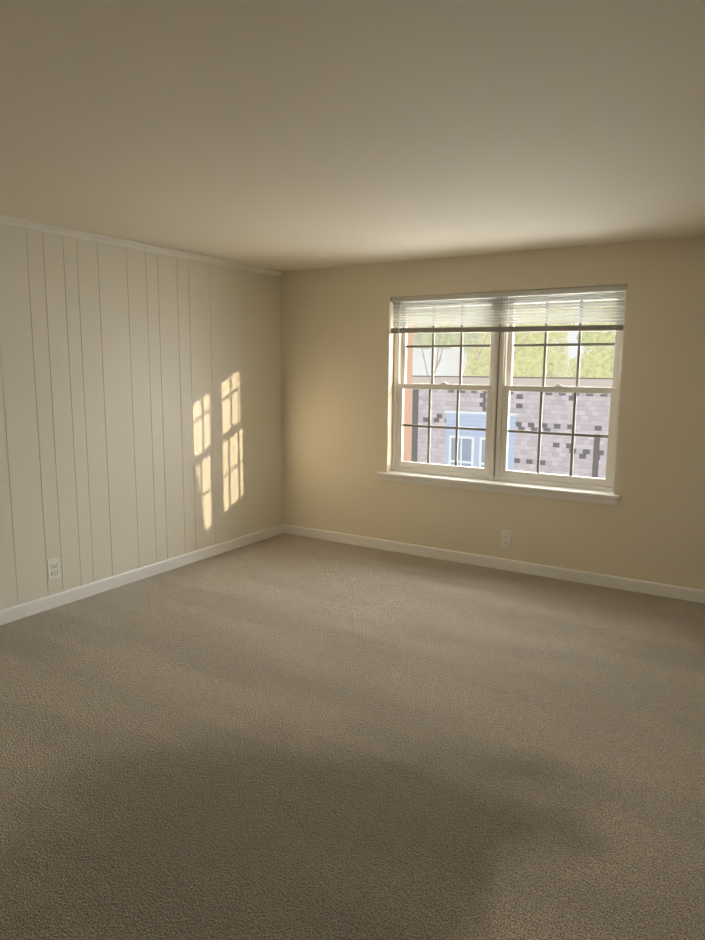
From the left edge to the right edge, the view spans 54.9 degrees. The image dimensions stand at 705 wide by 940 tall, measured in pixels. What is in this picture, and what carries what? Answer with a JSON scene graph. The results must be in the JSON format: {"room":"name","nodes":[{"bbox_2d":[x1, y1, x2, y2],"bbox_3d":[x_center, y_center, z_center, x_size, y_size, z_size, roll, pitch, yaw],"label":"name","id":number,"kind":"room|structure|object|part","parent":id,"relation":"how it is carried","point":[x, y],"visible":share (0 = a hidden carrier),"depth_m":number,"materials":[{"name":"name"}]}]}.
{"room":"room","nodes":[
{"label":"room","id":0,"kind":"room"},
{"bbox_2d":[0,228,215,604],"bbox_3d":[-2.512,-0.196,3.575,0.150,2.440,6.750,6,10,31],"label":"wall","id":1,"kind":"structure","parent":0,"point":[104,411],"depth_m":4.59,"materials":[{"name":"beige paint"}]},
{"bbox_2d":[0,223,282,609],"bbox_3d":[-2.405,-0.189,3.598,0.009,2.420,6.600,6,10,31],"label":"panelling","id":2,"kind":"object","parent":1,"relation":"attached to","point":[238,349],"visible":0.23,"depth_m":4.85,"materials":[{"name":"beige paint"}]},
{"bbox_2d":[47,557,60,580],"bbox_3d":[-1.959,0.652,4.452,0.010,0.145,0.090,6,10,31],"label":"outlet","id":3,"kind":"object","parent":2,"relation":"attached to","point":[53,567],"visible":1,"depth_m":4.45,"materials":[{"name":"white plastic"}]},
{"bbox_2d":[0,524,282,624],"bbox_3d":[-2.408,0.965,3.768,0.014,0.088,6.600,6,10,31],"label":"baseboard","id":4,"kind":"structure","parent":1,"relation":"attached to","point":[20,611],"depth_m":4.95,"materials":[{"name":"white wood"}]},
{"bbox_2d":[0,214,283,276],"bbox_3d":[-2.385,-1.383,3.412,0.036,0.042,6.600,6,10,31],"label":"crown molding","id":5,"kind":"structure","parent":1,"relation":"attached to","point":[19,222],"depth_m":4.70,"materials":[{"name":"paint"}]},
{"bbox_2d":[0,533,704,939],"bbox_3d":[-0.452,1.251,2.656,4.850,0.120,7.030,6,10,31],"label":"floor","id":6,"kind":"structure","parent":0,"point":[286,737],"depth_m":2.78,"materials":[{"name":"carpet"}]},
{"bbox_2d":[0,0,704,270],"bbox_3d":[-0.434,-1.281,2.277,4.850,0.120,7.030,6,10,31],"label":"ceiling","id":7,"kind":"structure","parent":0,"point":[287,135],"depth_m":2.44,"materials":[{"name":"paint"}]},
{"bbox_2d":[281,235,704,589],"bbox_3d":[1.341,-0.427,5.301,4.850,2.440,0.280,6,10,31],"label":"wall","id":8,"kind":"structure","parent":0,"point":[337,366],"depth_m":5.23,"materials":[{"name":"beige paint"}]},
{"bbox_2d":[283,524,704,602],"bbox_3d":[1.256,0.754,5.351,4.547,0.088,0.014,6,10,31],"label":"baseboard","id":9,"kind":"structure","parent":8,"relation":"attached to","point":[657,589],"depth_m":5.34,"materials":[{"name":"white wood"}]},
{"bbox_2d":[377,471,620,504],"bbox_3d":[1.094,0.129,5.402,1.990,0.076,0.142,6,10,31],"label":"window sill","id":10,"kind":"structure","parent":8,"relation":"attached to","point":[585,495],"depth_m":5.29,"materials":[{"name":"white wood"}]},
{"bbox_2d":[500,530,511,548],"bbox_3d":[1.212,0.549,5.352,0.090,0.145,0.010,6,10,31],"label":"outlet","id":11,"kind":"object","parent":8,"relation":"attached to","point":[506,540],"visible":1,"depth_m":5.35,"materials":[{"name":"white plastic"}]},
{"bbox_2d":[392,291,626,491],"bbox_3d":[1.225,-0.662,5.478,1.872,1.570,0.349,6,10,31],"label":"window","id":12,"kind":"structure","parent":8,"relation":"in","point":[499,388],"depth_m":5.35,"materials":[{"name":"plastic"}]},
{"bbox_3d":[1.252,-0.668,5.522,1.872,1.570,0.244,6,10,31],"label":"exterior casing","id":13,"kind":"part","parent":12,"relation":"part of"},
{"bbox_2d":[391,285,626,386],"bbox_3d":[1.111,-0.993,5.228,1.844,0.741,0.072,6,10,31],"label":"window blinds","id":14,"kind":"object","parent":12,"relation":"attached to","point":[538,315],"visible":0.88,"depth_m":5.13,"materials":[{"name":"white plastic"}]},
{"label":"outside","id":15,"kind":"structure","parent":0,"visible":0},
{"bbox_2d":[411,299,617,477],"bbox_3d":[10.083,-5.180,23.109,60.000,13.285,39.400,6,10,31],"label":"outdoor view","id":16,"kind":"structure","parent":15,"point":[592,454],"depth_m":18.04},
{"bbox_3d":[3.252,-0.182,17.827,1.440,1.250,0.013,6,10,31],"label":"dormer glass","id":17,"kind":"part","parent":16,"relation":"part of","materials":[{"name":"glass"}]},
{"bbox_3d":[3.341,-0.516,17.917,1.860,2.005,0.390,6,10,31],"label":"dormer trim","id":18,"kind":"part","parent":16,"relation":"part of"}
]}

